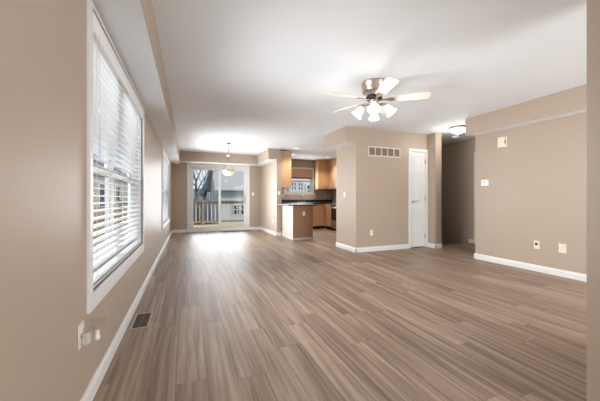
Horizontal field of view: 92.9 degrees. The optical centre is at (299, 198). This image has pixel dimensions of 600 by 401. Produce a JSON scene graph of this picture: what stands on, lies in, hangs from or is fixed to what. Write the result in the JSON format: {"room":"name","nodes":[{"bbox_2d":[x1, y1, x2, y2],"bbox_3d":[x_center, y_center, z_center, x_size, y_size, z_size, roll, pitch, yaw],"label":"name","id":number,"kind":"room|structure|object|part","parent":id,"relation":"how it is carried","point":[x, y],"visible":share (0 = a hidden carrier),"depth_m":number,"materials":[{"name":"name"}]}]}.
{"room":"empty living room","nodes":[
{"label":"empty living room","id":0,"kind":"room"},
{"bbox_2d":[0,0,171,400],"bbox_3d":[-1.700,-0.170,2.836,0.140,2.440,12.760,0,0,-21],"label":"wall","id":1,"kind":"structure","parent":0,"point":[43,43],"depth_m":1.05,"materials":[{"name":"beige paint"}]},
{"bbox_2d":[78,320,83,350],"bbox_3d":[-1.042,0.650,1.359,0.009,0.116,0.072,0,0,-21],"label":"wall outlet","id":2,"kind":"object","parent":1,"relation":"attached to","point":[81,325],"visible":0.82,"depth_m":1.34,"materials":[{"name":"beige plastic"}]},
{"bbox_2d":[82,329,100,344],"bbox_3d":[-1.008,0.642,1.393,0.078,0.116,0.078,0,0,-21],"label":"night light","id":3,"kind":"object","parent":2,"relation":"attached to","point":[86,335],"visible":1,"depth_m":1.36,"materials":[{"name":"plastic"}]},
{"bbox_3d":[-1.003,0.675,1.411,0.026,0.050,0.026,0,0,-21],"label":"bulb","id":4,"kind":"part","parent":3,"relation":"part of","materials":[{"name":"white plastic"}]},
{"bbox_2d":[87,0,143,313],"bbox_3d":[-1.482,-0.220,2.307,0.151,1.610,1.902,0,0,-21],"label":"window","id":5,"kind":"structure","parent":1,"relation":"in","point":[95,296],"depth_m":1.84,"materials":[{"name":"white paint"}]},
{"bbox_3d":[-1.372,-0.253,1.874,0.030,1.405,0.820,0,0,-21],"label":"sash","id":6,"kind":"part","parent":5,"relation":"part of","materials":[{"name":"white plastic"}]},
{"bbox_3d":[-1.538,-0.253,2.298,0.040,1.505,1.830,0,0,-21],"label":"frame","id":7,"kind":"part","parent":5,"relation":"part of","materials":[{"name":"white plastic"}]},
{"bbox_2d":[93,12,142,283],"bbox_3d":[-1.452,-0.257,2.331,0.094,1.469,1.798,0,0,-21],"label":"blind","id":8,"kind":"object","parent":5,"relation":"attached to","point":[116,106],"visible":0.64,"depth_m":2.04,"materials":[{"name":"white plastic"}]},
{"bbox_3d":[-1.108,-0.627,1.554,0.020,0.556,0.019,0,0,-21],"label":"pull cord","id":9,"kind":"part","parent":8,"relation":"part of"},
{"bbox_3d":[-1.469,-0.960,2.325,0.058,0.050,1.798,0,0,-21],"label":"head rail","id":10,"kind":"part","parent":8,"relation":"part of","materials":[{"name":"white plastic"}]},
{"bbox_3d":[-1.468,0.469,2.325,0.052,0.018,1.798,0,0,-21],"label":"rail","id":11,"kind":"part","parent":8,"relation":"part of","materials":[{"name":"white plastic"}]},
{"bbox_3d":[-1.558,-0.237,2.554,0.058,1.415,0.002,0,0,-21],"label":"ladder cord","id":12,"kind":"part","parent":8,"relation":"part of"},
{"bbox_3d":[-1.704,-0.253,2.721,0.030,1.405,0.820,0,0,-21],"label":"sash","id":13,"kind":"part","parent":5,"relation":"part of","materials":[{"name":"white plastic"}]},
{"bbox_2d":[80,230,171,400],"bbox_3d":[-1.624,1.004,2.855,0.016,0.092,12.500,0,0,-21],"label":"baseboard","id":14,"kind":"structure","parent":1,"relation":"attached to","point":[89,394],"depth_m":1.95,"materials":[{"name":"white paint"}]},
{"bbox_2d":[162,145,169,229],"bbox_3d":[-3.158,-0.210,6.590,0.151,1.630,2.392,0,0,-21],"label":"window","id":15,"kind":"structure","parent":1,"relation":"in","point":[165,193],"depth_m":7.47,"materials":[{"name":"white paint"}]},
{"bbox_2d":[163,149,169,221],"bbox_3d":[-3.128,-0.246,6.615,0.094,1.489,2.288,0,0,-21],"label":"blind","id":16,"kind":"object","parent":15,"relation":"attached to","point":[166,162],"visible":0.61,"depth_m":6.87,"materials":[{"name":"white plastic"}]},
{"bbox_3d":[-3.502,-0.228,7.525,0.058,1.435,0.002,0,0,-21],"label":"ladder cord","id":17,"kind":"part","parent":16,"relation":"part of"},
{"bbox_2d":[172,159,331,229],"bbox_3d":[-1.326,-0.170,9.758,5.600,2.440,0.140,0,0,-21],"label":"wall","id":18,"kind":"structure","parent":0,"point":[179,171],"depth_m":8.83,"materials":[{"name":"beige paint"}]},
{"bbox_2d":[172,227,260,232],"bbox_3d":[-2.611,1.004,9.171,2.780,0.092,0.016,0,0,-21],"label":"baseboard","id":19,"kind":"structure","parent":18,"relation":"attached to","point":[251,228],"depth_m":8.79,"materials":[{"name":"white paint"}]},
{"bbox_2d":[187,163,249,231],"bbox_3d":[-2.615,-0.035,9.238,1.950,2.170,0.149,0,0,-21],"label":"door","id":20,"kind":"structure","parent":18,"relation":"in","point":[190,166],"depth_m":9.21,"materials":[{"name":"white paint"}]},
{"bbox_3d":[-3.002,0.015,9.129,0.920,2.010,0.040,0,0,-21],"label":"fixed panel","id":21,"kind":"part","parent":20,"relation":"part of","materials":[{"name":"clear glass"}]},
{"bbox_3d":[-2.225,0.015,9.379,0.890,2.010,0.040,0,0,-21],"label":"sliding panel","id":22,"kind":"part","parent":20,"relation":"part of","materials":[{"name":"clear glass"}]},
{"bbox_2d":[284,167,313,194],"bbox_3d":[-0.048,-0.625,10.237,1.150,0.970,0.138,0,0,-21],"label":"window","id":23,"kind":"structure","parent":18,"relation":"in","point":[311,181],"depth_m":10.27,"materials":[{"name":"white paint"}]},
{"bbox_3d":[-0.062,-0.625,10.273,1.030,0.850,0.060,0,0,-21],"label":"frame","id":24,"kind":"part","parent":23,"relation":"part of","materials":[{"name":"white plastic"}]},
{"bbox_2d":[291,169,311,178],"bbox_3d":[-0.040,-0.875,10.217,0.990,0.325,0.030,0,0,-21],"label":"roman shade","id":25,"kind":"object","parent":23,"relation":"attached to","point":[295,173],"visible":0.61,"depth_m":10.24,"materials":[{"name":"brown fabric"}]},
{"bbox_3d":[-0.040,-0.741,10.217,0.990,0.055,0.030,0,0,-21],"label":"rail","id":26,"kind":"part","parent":25,"relation":"part of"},
{"bbox_2d":[281,189,331,199],"bbox_3d":[0.003,-0.090,10.196,2.545,0.480,0.009,0,0,-21],"label":"backsplash","id":27,"kind":"structure","parent":18,"relation":"attached to","point":[319,193],"depth_m":10.39,"materials":[{"name":"grey tile"}]},
{"bbox_2d":[314,160,328,188],"bbox_3d":[0.786,-0.858,10.300,0.420,1.045,0.348,0,0,-21],"label":"upper cabinet","id":28,"kind":"object","parent":18,"relation":"attached to","point":[321,167],"visible":1,"depth_m":10.18,"materials":[{"name":"brown wood"}]},
{"bbox_2d":[261,149,280,232],"bbox_3d":[-0.921,-0.170,8.858,0.140,2.440,1.830,0,0,-21],"label":"wall","id":29,"kind":"structure","parent":0,"point":[270,172],"depth_m":8.48,"materials":[{"name":"beige paint"}]},
{"bbox_2d":[261,227,281,235],"bbox_3d":[-0.925,1.004,8.848,0.156,0.092,1.846,0,0,-21],"label":"baseboard","id":30,"kind":"structure","parent":29,"relation":"attached to","point":[262,228],"depth_m":8.42,"materials":[{"name":"white paint"}]},
{"bbox_2d":[281,151,290,188],"bbox_3d":[-0.510,-0.830,8.466,0.328,1.040,0.760,0,0,-21],"label":"upper cabinet","id":31,"kind":"object","parent":29,"relation":"attached to","point":[285,155],"visible":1,"depth_m":8.11,"materials":[{"name":"brown wood"}]},
{"bbox_2d":[93,227,586,400],"bbox_3d":[1.476,1.150,4.078,6.960,0.200,12.760,0,0,-21],"label":"floor","id":32,"kind":"structure","parent":0,"point":[253,315],"depth_m":2.32,"materials":[{"name":"brown wood"}]},
{"bbox_2d":[129,311,152,330],"bbox_3d":[-1.357,1.046,2.449,0.136,0.007,0.344,0,0,-21],"label":"floor vent","id":33,"kind":"object","parent":32,"relation":"in","point":[141,320],"visible":1,"depth_m":2.43,"materials":[{"name":"metal"}]},
{"bbox_2d":[223,230,250,231],"bbox_3d":[-2.021,1.046,9.174,0.880,0.008,0.320,0,0,-21],"label":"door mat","id":34,"kind":"object","parent":32,"relation":"on","point":[233,230],"visible":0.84,"depth_m":9.17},
{"bbox_2d":[282,205,312,239],"bbox_3d":[-0.082,0.618,7.710,0.569,0.865,0.897,0,0,-21],"label":"base cabinet","id":35,"kind":"object","parent":32,"relation":"on","point":[295,226],"visible":0.94,"depth_m":7.34,"materials":[{"name":"brown wood"}]},
{"bbox_3d":[-0.335,0.618,7.623,0.012,0.865,0.876,0,0,-21],"label":"panel","id":36,"kind":"part","parent":35,"relation":"part of","materials":[{"name":"white wood"}]},
{"bbox_2d":[277,204,315,205],"bbox_3d":[-0.112,0.164,7.656,0.770,0.037,0.982,0,0,-21],"label":"countertop","id":37,"kind":"structure","parent":35,"relation":"on","point":[277,204],"depth_m":7.21,"materials":[{"name":"stone"}]},
{"bbox_3d":[-0.082,1.028,7.710,0.569,0.045,0.897,0,0,-21],"label":"shoe moulding","id":38,"kind":"part","parent":35,"relation":"part of","materials":[{"name":"white wood"}]},
{"bbox_3d":[0.079,0.618,7.310,0.553,0.865,0.010,0,0,-21],"label":"panel","id":39,"kind":"part","parent":35,"relation":"part of","materials":[{"name":"brown wood"}]},
{"bbox_2d":[281,204,323,229],"bbox_3d":[-0.104,0.618,9.818,1.840,0.865,0.628,0,0,-21],"label":"base cabinet","id":40,"kind":"object","parent":32,"relation":"on","point":[318,210],"visible":0.19,"depth_m":9.81,"materials":[{"name":"brown wood"}]},
{"bbox_2d":[281,200,335,203],"bbox_3d":[0.200,0.112,9.698,2.540,0.143,1.058,0,0,-21],"label":"countertop","id":41,"kind":"structure","parent":40,"relation":"on","point":[282,201],"depth_m":10.10,"materials":[{"name":"stone"}]},
{"bbox_3d":[0.639,0.268,9.812,0.436,0.135,0.021,0,0,-21],"label":"drawer","id":42,"kind":"part","parent":40,"relation":"part of","materials":[{"name":"brown wood"}]},
{"bbox_3d":[0.639,0.645,9.812,0.436,0.580,0.021,0,0,-21],"label":"door","id":43,"kind":"part","parent":40,"relation":"part of","materials":[{"name":"brown wood"}]},
{"bbox_2d":[325,204,332,229],"bbox_3d":[1.196,0.618,9.778,0.608,0.865,0.470,0,0,-21],"label":"base cabinet","id":44,"kind":"object","parent":32,"relation":"on","point":[327,206],"visible":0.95,"depth_m":9.66,"materials":[{"name":"brown wood"}]},
{"bbox_3d":[0.948,0.645,9.681,0.021,0.580,0.446,0,0,-21],"label":"door","id":45,"kind":"part","parent":44,"relation":"part of","materials":[{"name":"brown wood"}]},
{"bbox_2d":[330,203,335,230],"bbox_3d":[1.403,0.520,9.188,0.652,1.060,0.760,0,0,-21],"label":"stove","id":46,"kind":"object","parent":32,"relation":"on","point":[333,208],"visible":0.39,"depth_m":9.24,"materials":[{"name":"silver metal"}]},
{"bbox_3d":[1.167,0.860,9.095,0.038,0.230,0.736,0,0,-21],"label":"storage drawer","id":47,"kind":"part","parent":46,"relation":"part of","materials":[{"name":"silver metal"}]},
{"bbox_2d":[336,143,352,246],"bbox_3d":[1.764,-0.170,6.290,1.810,2.440,0.670,0,0,-21],"label":"wall","id":48,"kind":"structure","parent":0,"point":[344,155],"depth_m":5.94,"materials":[{"name":"beige paint"}]},
{"bbox_2d":[152,0,586,159],"bbox_3d":[1.476,-1.465,4.078,6.960,0.150,12.760,0,0,-21],"label":"ceiling","id":49,"kind":"structure","parent":0,"point":[254,76],"depth_m":2.87,"materials":[{"name":"white paint"}]},
{"bbox_2d":[92,0,179,163],"bbox_3d":[-1.519,-1.220,2.896,0.240,0.340,12.500,0,0,-21],"label":"soffit","id":50,"kind":"structure","parent":49,"relation":"attached to","point":[131,27],"depth_m":2.16,"materials":[{"name":"beige paint"}]},
{"bbox_2d":[180,151,256,165],"bbox_3d":[-2.532,-1.242,8.969,2.300,0.295,0.450,0,0,-21],"label":"soffit","id":51,"kind":"structure","parent":49,"relation":"attached to","point":[185,156],"depth_m":8.74,"materials":[{"name":"beige paint"}]},
{"bbox_2d":[222,142,233,176],"bbox_3d":[-1.794,-0.960,7.137,0.304,0.860,0.304,0,0,-21],"label":"pendant light","id":52,"kind":"object","parent":49,"relation":"hanging from","point":[228,172],"visible":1,"depth_m":7.09,"materials":[{"name":"white glass"}]},
{"bbox_3d":[-1.794,-0.627,7.137,0.292,0.114,0.292,0,0,-21],"label":"lamp shade","id":53,"kind":"part","parent":52,"relation":"part of","materials":[{"name":"beige glass"}]},
{"bbox_2d":[255,148,276,165],"bbox_3d":[-1.098,-1.242,8.789,0.240,0.295,1.830,0,0,-21],"label":"soffit dining","id":54,"kind":"structure","parent":49,"relation":"attached to","point":[269,155],"depth_m":8.19,"materials":[{"name":"beige paint"}]},
{"bbox_2d":[325,126,355,148],"bbox_3d":[0.818,-1.242,5.909,0.230,0.295,0.890,0,0,-21],"label":"soffit kitchen","id":55,"kind":"structure","parent":49,"relation":"attached to","point":[346,135],"depth_m":5.67,"materials":[{"name":"beige paint"}]},
{"bbox_2d":[326,77,430,120],"bbox_3d":[0.846,-1.175,3.413,1.162,0.430,1.214,0,0,-21],"label":"ceiling fan","id":56,"kind":"object","parent":49,"relation":"hanging from","point":[373,89],"visible":1,"depth_m":3.33,"materials":[{"name":"silver metal"}]},
{"bbox_3d":[0.512,-1.185,3.282,0.445,0.035,0.138,0,0,-21],"label":"blade","id":57,"kind":"part","parent":56,"relation":"part of","materials":[{"name":"white wood"}]},
{"bbox_3d":[0.633,-1.185,3.746,0.138,0.035,0.445,0,0,-39],"label":"blade","id":58,"kind":"part","parent":56,"relation":"part of","materials":[{"name":"white wood"}]},
{"bbox_3d":[0.700,-1.044,3.485,0.141,0.149,0.134,0,0,-21],"label":"lamp shade","id":59,"kind":"part","parent":56,"relation":"part of","materials":[{"name":"white glass"}]},
{"bbox_3d":[0.837,-1.044,3.239,0.134,0.149,0.141,0,0,-21],"label":"lamp shade","id":60,"kind":"part","parent":56,"relation":"part of","materials":[{"name":"white glass"}]},
{"bbox_3d":[0.946,-1.044,3.622,0.134,0.149,0.141,0,0,-21],"label":"lamp shade","id":61,"kind":"part","parent":56,"relation":"part of","materials":[{"name":"white glass"}]},
{"bbox_3d":[1.111,-1.185,3.774,0.138,0.035,0.445,0,0,33],"label":"blade","id":62,"kind":"part","parent":56,"relation":"part of","materials":[{"name":"white wood"}]},
{"bbox_3d":[0.915,-1.185,3.024,0.138,0.035,0.445,0,0,-3],"label":"blade","id":63,"kind":"part","parent":56,"relation":"part of","materials":[{"name":"white wood"}]},
{"bbox_3d":[1.083,-1.044,3.376,0.141,0.149,0.134,0,0,-21],"label":"lamp shade","id":64,"kind":"part","parent":56,"relation":"part of","materials":[{"name":"white glass"}]},
{"bbox_3d":[1.286,-1.185,3.328,0.445,0.035,0.138,0,0,15],"label":"blade","id":65,"kind":"part","parent":56,"relation":"part of","materials":[{"name":"white wood"}]},
{"bbox_2d":[449,125,464,133],"bbox_3d":[3.088,-1.320,5.557,0.332,0.140,0.332,0,0,-21],"label":"ceiling lamp","id":66,"kind":"object","parent":49,"relation":"attached to","point":[458,129],"visible":0.88,"depth_m":5.47,"materials":[{"name":"white glass"}]},
{"bbox_2d":[465,84,586,136],"bbox_3d":[4.225,-1.242,1.964,0.300,0.295,6.580,0,0,-21],"label":"soffit","id":67,"kind":"structure","parent":49,"relation":"attached to","point":[572,101],"depth_m":4.03,"materials":[{"name":"beige paint"}]},
{"bbox_2d":[332,132,441,243],"bbox_3d":[2.079,0.830,8.355,0.280,4.440,4.954,0,0,-21],"label":"wall","id":68,"kind":"structure","parent":0,"point":[434,139],"depth_m":6.05,"materials":[{"name":"beige paint"}]},
{"bbox_2d":[329,158,335,188],"bbox_3d":[1.288,-0.858,9.948,0.343,1.045,0.730,0,0,-21],"label":"upper cabinet","id":69,"kind":"object","parent":68,"relation":"attached to","point":[332,163],"visible":0.45,"depth_m":9.95,"materials":[{"name":"brown wood"}]},
{"bbox_2d":[353,127,427,247],"bbox_3d":[1.908,-0.170,5.922,1.810,2.440,0.120,0,0,-21],"label":"wall","id":70,"kind":"structure","parent":0,"point":[380,184],"depth_m":5.76,"materials":[{"name":"beige paint"}]},
{"bbox_2d":[336,242,408,252],"bbox_3d":[1.535,1.004,6.127,1.296,0.092,0.806,0,0,-21],"label":"baseboard","id":71,"kind":"structure","parent":70,"relation":"attached to","point":[402,246],"depth_m":5.76,"materials":[{"name":"white paint"}]},
{"bbox_2d":[368,146,399,157],"bbox_3d":[1.714,-0.940,5.775,0.790,0.196,0.012,0,0,-21],"label":"air vent","id":72,"kind":"object","parent":70,"relation":"in","point":[372,150],"visible":1,"depth_m":5.77,"materials":[{"name":"metal"}]},
{"bbox_2d":[408,148,427,247],"bbox_3d":[2.515,-0.003,6.135,0.525,2.105,0.167,0,0,-21],"label":"door","id":73,"kind":"structure","parent":70,"relation":"in","point":[417,160],"depth_m":6.11,"materials":[{"name":"white paint"}]},
{"bbox_2d":[428,239,473,248],"bbox_3d":[3.436,1.004,6.375,1.414,0.092,0.242,0,0,-25],"label":"baseboard","id":74,"kind":"structure","parent":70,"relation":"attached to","point":[431,245],"depth_m":6.05,"materials":[{"name":"white paint"}]},
{"bbox_2d":[442,139,474,244],"bbox_3d":[3.521,0.830,6.220,1.590,4.440,7.220,0,0,-21],"label":"wall","id":75,"kind":"structure","parent":0,"point":[457,158],"depth_m":7.05,"materials":[{"name":"beige paint"}]},
{"bbox_2d":[474,152,474,243],"bbox_3d":[4.247,-0.020,6.193,0.018,2.140,1.000,0,0,-21],"label":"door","id":76,"kind":"structure","parent":75,"relation":"in","point":[474,152],"depth_m":6.64,"materials":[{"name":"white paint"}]},
{"bbox_2d":[475,112,586,273],"bbox_3d":[4.318,-0.170,1.974,0.120,2.440,6.530,0,0,-21],"label":"wall","id":77,"kind":"structure","parent":0,"point":[536,190],"depth_m":4.13,"materials":[{"name":"beige paint"}]},
{"bbox_2d":[481,180,488,185],"bbox_3d":[3.123,-0.265,4.814,0.035,0.104,0.124,0,0,-21],"label":"thermostat","id":78,"kind":"object","parent":77,"relation":"attached to","point":[483,182],"visible":1,"depth_m":4.80,"materials":[{"name":"paint"}]},
{"bbox_2d":[498,136,506,147],"bbox_3d":[3.221,-0.895,4.541,0.052,0.170,0.124,0,0,-21],"label":"door chime","id":79,"kind":"object","parent":77,"relation":"attached to","point":[502,141],"visible":1,"depth_m":4.51,"materials":[{"name":"beige plastic"}]},
{"bbox_2d":[474,253,586,281],"bbox_3d":[4.251,1.004,1.956,0.016,0.092,6.546,0,0,-21],"label":"baseboard","id":80,"kind":"structure","parent":77,"relation":"attached to","point":[553,271],"depth_m":4.12,"materials":[{"name":"white paint"}]},
{"bbox_2d":[534,241,539,248],"bbox_3d":[3.411,0.668,4.110,0.012,0.116,0.072,0,0,-21],"label":"cable wall plate","id":81,"kind":"object","parent":77,"relation":"attached to","point":[536,243],"visible":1,"depth_m":4.10,"materials":[{"name":"beige plastic"}]},
{"bbox_2d":[559,243,565,252],"bbox_3d":[3.523,0.670,3.827,0.009,0.124,0.086,0,0,-21],"label":"blank wall plate","id":82,"kind":"object","parent":77,"relation":"attached to","point":[562,247],"visible":1,"depth_m":3.82,"materials":[{"name":"beige plastic"}]},
{"bbox_2d":[587,0,599,400],"bbox_3d":[1.873,-0.170,1.514,0.908,2.440,0.145,0,0,-21],"label":"wall","id":83,"kind":"structure","parent":0,"point":[593,6],"depth_m":1.39,"materials":[{"name":"beige paint"}]},
{"label":"outside","id":84,"kind":"structure","parent":0,"visible":0},
{"bbox_2d":[98,223,243,236],"bbox_3d":[-3.191,1.095,10.625,6.600,0.030,2.795,0,0,-21],"label":"deck","id":85,"kind":"object","parent":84,"point":[237,224],"visible":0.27,"depth_m":11.40,"materials":[{"name":"brown wood"}]},
{"bbox_2d":[118,200,243,227],"bbox_3d":[-3.607,0.570,11.689,6.600,1.020,0.140,0,0,-21],"label":"deck railing","id":86,"kind":"object","parent":85,"relation":"on","point":[202,202],"visible":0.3,"depth_m":11.67,"materials":[{"name":"brown wood"}]},
{"bbox_3d":[-6.633,0.570,10.505,0.090,1.020,0.090,0,0,-21],"label":"post","id":87,"kind":"part","parent":86,"relation":"part of","materials":[{"name":"white wood"}]},
{"bbox_3d":[-3.607,0.155,11.689,6.600,0.130,0.140,0,0,-21],"label":"rail","id":88,"kind":"part","parent":86,"relation":"part of","materials":[{"name":"brown wood"}]},
{"bbox_3d":[-3.607,0.950,11.689,6.600,0.080,0.040,0,0,-21],"label":"rail","id":89,"kind":"part","parent":86,"relation":"part of","materials":[{"name":"brown wood"}]},
{"bbox_3d":[-3.933,0.570,11.562,0.090,1.020,0.090,0,0,-21],"label":"post","id":90,"kind":"part","parent":86,"relation":"part of","materials":[{"name":"brown wood"}]},
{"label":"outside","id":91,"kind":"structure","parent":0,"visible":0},
{"bbox_2d":[193,215,211,224],"bbox_3d":[-10.930,2.350,27.938,120.000,0.200,100.000,0,0,-21],"label":"ground","id":92,"kind":"structure","parent":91,"point":[200,215],"depth_m":29.15,"materials":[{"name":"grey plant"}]},
{"bbox_2d":[93,208,126,253],"bbox_3d":[-9.177,1.375,14.176,0.062,1.750,23.090,0,0,-21],"label":"fence","id":93,"kind":"object","parent":92,"relation":"on","point":[96,214],"visible":0.02,"depth_m":11.92,"materials":[{"name":"brown wood"}]},
{"bbox_2d":[93,154,127,209],"bbox_3d":[-18.785,-1.420,20.570,8.700,7.340,24.700,0,0,-21],"label":"house","id":94,"kind":"structure","parent":92,"relation":"on","point":[95,176],"depth_m":21.76,"materials":[{"name":"beige"}]},
{"bbox_3d":[-14.680,-0.250,21.102,0.055,1.600,1.300,0,0,-21],"label":"pane","id":95,"kind":"part","parent":94,"relation":"part of","materials":[{"name":"clear glass"}]},
{"bbox_3d":[-16.501,-0.250,25.758,0.055,1.600,1.500,0,0,-21],"label":"pane","id":96,"kind":"part","parent":94,"relation":"part of","materials":[{"name":"clear glass"}]},
{"bbox_2d":[163,188,202,215],"bbox_3d":[-16.305,0.405,40.852,10.100,3.690,8.730,0,0,-21],"label":"house","id":97,"kind":"structure","parent":92,"relation":"on","point":[194,197],"depth_m":37.83,"materials":[{"name":"beige"}]},
{"bbox_2d":[193,170,214,224],"bbox_3d":[-5.805,-0.779,16.525,3.724,6.066,3.473,0,0,28],"label":"bare tree","id":98,"kind":"object","parent":92,"relation":"on","point":[196,179],"visible":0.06,"depth_m":16.42,"materials":[{"name":"grey plant"}]},
{"bbox_2d":[199,175,210,220],"bbox_3d":[-9.388,-1.370,32.300,3.450,7.240,9.700,0,0,-21],"label":"house","id":99,"kind":"structure","parent":92,"relation":"on","point":[206,195],"depth_m":28.06,"materials":[{"name":"grey"}]},
{"bbox_2d":[207,170,243,223],"bbox_3d":[-4.897,-1.020,23.839,5.050,6.540,8.730,0,0,-21],"label":"house","id":100,"kind":"structure","parent":92,"relation":"on","point":[232,187],"depth_m":19.77,"materials":[{"name":"white"}]},
{"bbox_3d":[-4.201,0.770,19.795,0.950,0.620,0.010,0,0,-21],"label":"pane","id":101,"kind":"part","parent":100,"relation":"part of","materials":[{"name":"clear glass"}]},
{"bbox_2d":[286,178,309,191],"bbox_3d":[1.252,-0.620,16.151,5.600,5.740,3.330,0,0,-21],"label":"house","id":102,"kind":"structure","parent":92,"relation":"on","point":[295,186],"depth_m":14.23,"materials":[{"name":"white"}]}
]}

